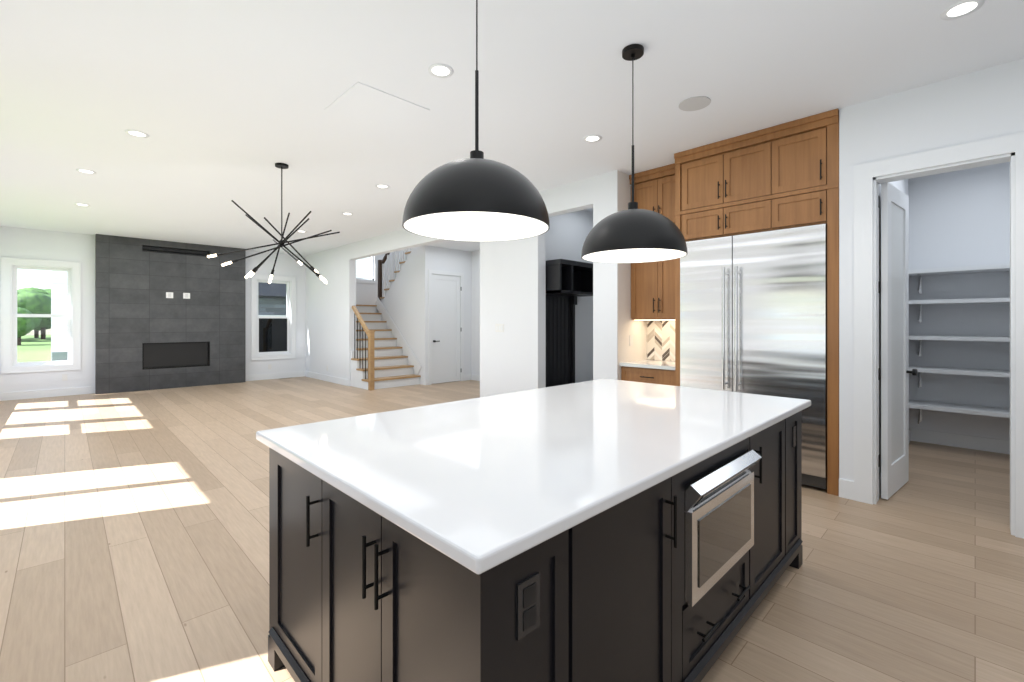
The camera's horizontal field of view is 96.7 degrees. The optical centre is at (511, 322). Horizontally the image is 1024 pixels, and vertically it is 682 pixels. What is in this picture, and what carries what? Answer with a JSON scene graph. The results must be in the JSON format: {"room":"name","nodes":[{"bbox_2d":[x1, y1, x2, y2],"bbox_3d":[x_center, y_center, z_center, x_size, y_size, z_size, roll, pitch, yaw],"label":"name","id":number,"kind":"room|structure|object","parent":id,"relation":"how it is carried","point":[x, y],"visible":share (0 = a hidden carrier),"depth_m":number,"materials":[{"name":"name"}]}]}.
{"room":"kitchen","nodes":[
{"label":"kitchen","id":0,"kind":"room"},
{"bbox_2d":[0,226,391,392],"bbox_3d":[-6.282,-1.430,10.651,8.430,5.600,0.200,0,0,-45],"label":"wall","id":1,"kind":"structure","parent":0,"point":[25,243],"depth_m":8.70,"materials":[{"name":"paint"}]},
{"bbox_2d":[1,257,80,373],"bbox_3d":[-8.576,-0.120,8.321,1.004,2.034,0.148,0,0,-45],"label":"window","id":2,"kind":"structure","parent":1,"relation":"in","point":[9,314],"depth_m":8.24,"materials":[{"name":"paint"}]},
{"bbox_2d":[0,386,94,400],"bbox_3d":[-8.542,1.300,8.279,1.420,0.140,0.016,0,0,-44],"label":"baseboard","id":3,"kind":"structure","parent":1,"relation":"attached to","point":[6,396],"depth_m":8.31,"materials":[{"name":"paint"}]},
{"bbox_2d":[251,274,295,360],"bbox_3d":[-5.795,-0.120,11.054,1.004,2.034,0.148,0,0,-45],"label":"window","id":4,"kind":"structure","parent":1,"relation":"in","point":[273,337],"depth_m":11.07,"materials":[{"name":"paint"}]},
{"bbox_2d":[246,371,304,380],"bbox_3d":[-5.746,1.300,11.026,1.360,0.140,0.016,0,0,-44],"label":"baseboard","id":5,"kind":"structure","parent":1,"relation":"attached to","point":[297,373],"depth_m":11.01,"materials":[{"name":"paint"}]},
{"bbox_2d":[356,256,377,283],"bbox_3d":[-4.339,-1.885,12.476,1.380,1.590,0.120,0,0,-45],"label":"window","id":6,"kind":"structure","parent":1,"relation":"in","point":[366,280],"depth_m":12.87,"materials":[{"name":"paint"}]},
{"bbox_2d":[378,246,420,383],"bbox_3d":[-2.646,-0.282,10.754,0.100,3.305,1.950,0,0,-44],"label":"wall","id":7,"kind":"structure","parent":0,"point":[401,302],"depth_m":10.38,"materials":[{"name":"paint"}]},
{"bbox_2d":[421,245,470,384],"bbox_3d":[-1.875,-1.430,10.040,2.400,5.600,0.150,0,0,-44],"label":"wall","id":8,"kind":"structure","parent":0,"point":[467,263],"depth_m":10.26,"materials":[{"name":"paint"}]},
{"bbox_2d":[428,269,463,384],"bbox_3d":[-1.487,0.107,10.309,0.980,2.525,0.100,0,0,-45],"label":"closet door","id":9,"kind":"structure","parent":8,"relation":"in","point":[445,327],"depth_m":10.32,"materials":[{"name":"paint"}]},
{"bbox_2d":[305,170,617,396],"bbox_3d":[-1.985,-1.430,8.333,0.150,5.600,9.130,0,0,-44],"label":"wall","id":10,"kind":"structure","parent":0,"point":[512,272],"depth_m":6.28,"materials":[{"name":"paint"}]},
{"bbox_2d":[305,371,348,385],"bbox_3d":[-4.368,1.300,10.639,0.016,0.140,2.500,0,0,-44],"label":"baseboard","id":11,"kind":"structure","parent":10,"relation":"attached to","point":[337,380],"depth_m":10.52,"materials":[{"name":"paint"}]},
{"bbox_2d":[495,324,503,331],"bbox_3d":[-0.174,0.080,6.376,0.009,0.116,0.170,0,0,-44],"label":"electrical outlet plate","id":12,"kind":"object","parent":10,"relation":"attached to","point":[499,327],"depth_m":6.37,"materials":[{"name":"white plastic"}]},
{"bbox_2d":[629,170,650,320],"bbox_3d":[1.627,-0.853,5.204,0.376,1.648,0.390,0,0,-45],"label":"upper cabinet","id":13,"kind":"object","parent":10,"relation":"attached to","point":[640,272],"depth_m":5.11,"materials":[{"name":"brown wood"}]},
{"bbox_2d":[651,161,679,320],"bbox_3d":[1.821,-0.853,5.007,0.376,1.648,0.390,0,0,-45],"label":"upper cabinet","id":14,"kind":"object","parent":10,"relation":"attached to","point":[665,275],"depth_m":4.91,"materials":[{"name":"brown wood"}]},
{"bbox_2d":[679,143,714,241],"bbox_3d":[2.063,-1.238,4.571,0.641,0.878,0.471,0,0,-45],"label":"upper cabinet","id":15,"kind":"object","parent":10,"relation":"attached to","point":[697,165],"depth_m":4.39,"materials":[{"name":"brown wood"}]},
{"bbox_2d":[471,250,479,374],"bbox_3d":[0.244,-1.430,9.703,0.150,5.600,3.600,0,0,-44],"label":"wall","id":16,"kind":"structure","parent":0,"point":[475,255],"depth_m":10.72,"materials":[{"name":"paint"}]},
{"bbox_2d":[470,374,479,380],"bbox_3d":[0.185,1.300,9.645,0.016,0.140,3.300,0,0,-44],"label":"baseboard","id":17,"kind":"structure","parent":16,"relation":"attached to","point":[475,377],"depth_m":10.72,"materials":[{"name":"paint"}]},
{"bbox_2d":[0,376,1023,681],"bbox_3d":[-1.095,1.420,5.373,8.430,0.100,15.000,0,0,-45],"label":"floor","id":18,"kind":"structure","parent":0,"point":[134,536],"depth_m":2.66,"materials":[{"name":"brown wood"}]},
{"bbox_2d":[95,234,245,393],"bbox_3d":[-7.067,-0.154,9.595,2.530,3.048,0.202,0,0,-45],"label":"tiled wall","id":19,"kind":"structure","parent":18,"relation":"on","point":[149,335],"depth_m":9.41,"materials":[{"name":"tile"}]},
{"bbox_2d":[166,292,172,297],"bbox_3d":[-7.092,-0.560,9.428,0.120,0.120,0.008,0,0,-44],"label":"outlet","id":20,"kind":"object","parent":19,"relation":"attached to","point":[170,295],"depth_m":9.42,"materials":[{"name":"white plastic"}]},
{"bbox_2d":[183,293,189,298],"bbox_3d":[-6.885,-0.560,9.632,0.120,0.120,0.008,0,0,-44],"label":"outlet","id":21,"kind":"object","parent":19,"relation":"attached to","point":[185,295],"depth_m":9.63,"materials":[{"name":"white plastic"}]},
{"bbox_2d":[351,248,420,390],"bbox_3d":[-3.148,-0.832,11.197,2.482,4.403,3.402,0,0,-45],"label":"stair","id":22,"kind":"structure","parent":18,"relation":"on","point":[379,360],"depth_m":10.19,"materials":[{"name":"paint"}]},
{"bbox_2d":[268,411,802,681],"bbox_3d":[0.337,0.923,2.180,2.431,0.893,1.370,0,0,-45],"label":"kitchen island","id":23,"kind":"object","parent":18,"relation":"on","point":[675,578],"visible":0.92,"depth_m":1.37,"materials":[{"name":"black paint"}]},
{"bbox_2d":[256,379,810,573],"bbox_3d":[0.330,0.458,2.210,2.470,0.036,1.390,0,0,-45],"label":"island countertop","id":24,"kind":"structure","parent":23,"relation":"on","point":[480,485],"depth_m":1.55,"materials":[{"name":"white stone"}]},
{"bbox_2d":[546,259,592,386],"bbox_3d":[0.964,0.280,6.373,1.290,2.180,0.450,0,0,-45],"label":"cabinet","id":25,"kind":"object","parent":18,"relation":"on","point":[568,282],"visible":0.62,"depth_m":6.32,"materials":[{"name":"black paint"}]},
{"bbox_2d":[619,365,679,385],"bbox_3d":[1.653,0.929,5.035,0.576,0.884,0.666,0,0,-45],"label":"base cabinet","id":26,"kind":"object","parent":18,"relation":"on","point":[655,376],"depth_m":4.80,"materials":[{"name":"brown wood"}]},
{"bbox_2d":[619,361,679,368],"bbox_3d":[1.642,0.467,5.025,0.606,0.036,0.666,0,0,-45],"label":"countertop","id":27,"kind":"structure","parent":26,"relation":"on","point":[634,364],"depth_m":4.87,"materials":[{"name":"white stone"}]},
{"bbox_2d":[680,224,826,488],"bbox_3d":[2.288,0.280,4.268,0.724,2.141,1.208,0,0,-45],"label":"fridge","id":28,"kind":"object","parent":18,"relation":"on","point":[753,313],"visible":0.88,"depth_m":3.95,"materials":[{"name":"grey metal"}]},
{"bbox_2d":[0,0,1023,255],"bbox_3d":[-1.095,-3.015,5.373,8.430,2.670,15.000,0,0,-45],"label":"ceiling","id":29,"kind":"structure","parent":0,"point":[222,104],"depth_m":3.27,"materials":[{"name":"paint"}]},
{"bbox_2d":[207,163,339,283],"bbox_3d":[-2.458,-1.042,4.802,1.129,1.275,1.183,0,0,-45],"label":"sputnik chandelier","id":30,"kind":"object","parent":29,"relation":"hanging from","point":[283,240],"visible":1,"depth_m":4.80,"materials":[{"name":"black metal"}]},
{"bbox_2d":[324,82,429,131],"bbox_3d":[-1.063,-1.677,3.588,0.603,0.006,0.587,0,0,-45],"label":"attic hatch","id":31,"kind":"object","parent":29,"relation":"in","point":[363,103],"depth_m":3.57,"materials":[{"name":"paint"}]},
{"bbox_2d":[428,63,452,77],"bbox_3d":[-0.475,-1.677,3.032,0.171,0.006,0.169,0,0,-45],"label":"recessed light","id":32,"kind":"object","parent":29,"relation":"in","point":[437,69],"depth_m":3.03,"materials":[{"name":"paint"}]},
{"bbox_2d":[402,0,549,241],"bbox_3d":[-0.152,-1.042,1.974,0.630,1.274,0.630,0,0,-45],"label":"dome pendant light","id":33,"kind":"object","parent":29,"relation":"hanging from","point":[476,196],"visible":1,"depth_m":1.78,"materials":[{"name":"black metal"}]},
{"bbox_2d":[581,44,687,262],"bbox_3d":[0.746,-1.042,2.808,0.630,1.274,0.630,0,0,-45],"label":"dome pendant light","id":34,"kind":"object","parent":29,"relation":"hanging from","point":[632,233],"visible":1,"depth_m":2.62,"materials":[{"name":"black metal"}]},
{"bbox_2d":[679,96,710,110],"bbox_3d":[1.400,-1.677,3.490,0.235,0.006,0.230,0,0,-45],"label":"ceiling speaker","id":35,"kind":"object","parent":29,"relation":"in","point":[698,102],"depth_m":3.48,"materials":[{"name":"paint"}]},
{"bbox_2d":[940,0,984,19],"bbox_3d":[2.407,-1.677,2.435,0.172,0.006,0.168,0,0,-45],"label":"recessed light","id":36,"kind":"object","parent":29,"relation":"in","point":[963,7],"depth_m":2.44,"materials":[{"name":"paint"}]},
{"bbox_2d":[546,210,592,382],"bbox_3d":[0.836,-0.155,6.675,1.550,3.050,0.150,0,0,-44],"label":"wall","id":37,"kind":"structure","parent":0,"point":[567,234],"depth_m":6.70,"materials":[{"name":"paint"}]},
{"bbox_2d":[618,170,646,379],"bbox_3d":[1.397,-0.155,5.255,0.640,3.050,0.004,0,0,-45],"label":"wall","id":38,"kind":"structure","parent":0,"point":[637,330],"depth_m":5.15,"materials":[{"name":"paint"}]},
{"bbox_2d":[630,335,632,345],"bbox_3d":[1.369,0.210,5.220,0.070,0.120,0.007,0,0,-44],"label":"electrical outlet plate","id":39,"kind":"object","parent":38,"relation":"attached to","point":[631,336],"depth_m":5.22,"materials":[{"name":"white plastic"}]},
{"bbox_2d":[889,179,908,195],"bbox_3d":[3.898,-0.155,4.693,1.840,3.050,0.150,0,0,-44],"label":"wall","id":40,"kind":"structure","parent":0,"point":[903,185],"depth_m":4.90,"materials":[{"name":"paint"}]},
{"bbox_2d":[879,428,911,496],"bbox_3d":[3.728,1.300,4.410,2.500,0.140,0.016,0,0,-44],"label":"baseboard","id":41,"kind":"structure","parent":40,"relation":"attached to","point":[910,429],"depth_m":3.66,"materials":[{"name":"paint"}]},
{"bbox_2d":[878,182,916,499],"bbox_3d":[3.132,0.140,3.691,0.701,2.440,0.194,0,0,-45],"label":"pantry door","id":42,"kind":"structure","parent":40,"relation":"in","point":[895,371],"depth_m":3.66,"materials":[{"name":"painted wood"},{"name":"black metal"}]},
{"bbox_2d":[839,58,1023,480],"bbox_3d":[3.839,-0.155,2.406,0.150,3.050,3.450,0,0,-44],"label":"wall","id":43,"kind":"structure","parent":0,"point":[977,106],"depth_m":3.34,"materials":[{"name":"paint"}]},
{"bbox_2d":[715,129,762,237],"bbox_3d":[2.328,-1.238,4.302,0.641,0.878,0.517,0,0,-45],"label":"upper cabinet","id":44,"kind":"object","parent":43,"relation":"attached to","point":[738,160],"depth_m":4.12,"materials":[{"name":"brown wood"}]},
{"bbox_2d":[763,110,838,236],"bbox_3d":[2.590,-1.238,4.035,0.641,0.878,0.464,0,0,-45],"label":"upper cabinet","id":45,"kind":"object","parent":43,"relation":"attached to","point":[782,176],"depth_m":3.77,"materials":[{"name":"brown wood"}]},
{"bbox_2d":[854,132,1023,538],"bbox_3d":[3.023,0.083,3.223,0.170,2.575,0.950,0,0,-45],"label":"door frame","id":46,"kind":"structure","parent":43,"relation":"attached to","point":[870,177],"depth_m":3.37,"materials":[{"name":"paint"}]},
{"bbox_2d":[909,162,1009,440],"bbox_3d":[5.751,-0.155,4.242,0.150,3.050,3.390,0,0,-44],"label":"wall","id":47,"kind":"structure","parent":0,"point":[959,218],"depth_m":4.98,"materials":[{"name":"paint"}]},
{"bbox_2d":[909,264,1009,423],"bbox_3d":[4.967,0.282,4.629,0.415,1.705,1.430,0,0,-45],"label":"shelf","id":48,"kind":"object","parent":47,"relation":"attached to","point":[920,405],"visible":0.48,"depth_m":4.77,"materials":[{"name":"paint"}]},
{"bbox_2d":[912,429,1009,453],"bbox_3d":[5.124,1.300,4.762,0.016,0.140,1.410,0,0,-44],"label":"baseboard","id":49,"kind":"structure","parent":47,"relation":"attached to","point":[933,437],"depth_m":4.96,"materials":[{"name":"paint"}]},
{"label":"outside","id":50,"kind":"structure","parent":0,"visible":0},
{"bbox_2d":[17,335,51,361],"bbox_3d":[-21.027,1.795,21.398,120.000,0.050,120.000,0,0,-45],"label":"ground","id":51,"kind":"structure","parent":50,"point":[34,345],"depth_m":29.57,"materials":[{"name":"green plant"}]},
{"bbox_2d":[17,307,34,344],"bbox_3d":[-38.270,0.280,34.833,2.448,2.980,2.290,0,0,-45],"label":"tree","id":52,"kind":"object","parent":51,"relation":"on","point":[22,323],"depth_m":34.84,"materials":[{"name":"green plant"}]},
{"bbox_2d":[17,291,50,327],"bbox_3d":[-45.696,-0.544,42.066,4.778,4.629,4.787,0,0,-45],"label":"tree","id":53,"kind":"object","parent":51,"relation":"on","point":[36,305],"depth_m":41.42,"materials":[{"name":"green plant"}]},
{"bbox_2d":[17,287,50,337],"bbox_3d":[-54.145,-1.117,52.148,5.681,5.774,5.053,0,0,-45],"label":"tree","id":54,"kind":"object","parent":51,"relation":"on","point":[46,291],"depth_m":51.53,"materials":[{"name":"green plant"}]},
{"bbox_2d":[38,294,50,338],"bbox_3d":[-48.686,-0.571,47.082,4.834,4.682,5.228,0,0,-45],"label":"tree","id":55,"kind":"object","parent":51,"relation":"on","point":[44,323],"depth_m":46.39,"materials":[{"name":"green plant"}]},
{"bbox_2d":[51,257,370,360],"bbox_3d":[-17.162,-3.930,32.837,23.050,11.400,13.700,0,0,-45],"label":"house","id":56,"kind":"structure","parent":51,"relation":"on","point":[363,267],"depth_m":21.27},
{"bbox_2d":[258,282,285,315],"bbox_3d":[-7.968,-0.730,14.743,4.100,5.000,3.400,0,0,-45],"label":"house","id":57,"kind":"structure","parent":51,"relation":"on","point":[271,290],"depth_m":13.56,"materials":[{"name":"paint"}]}
]}

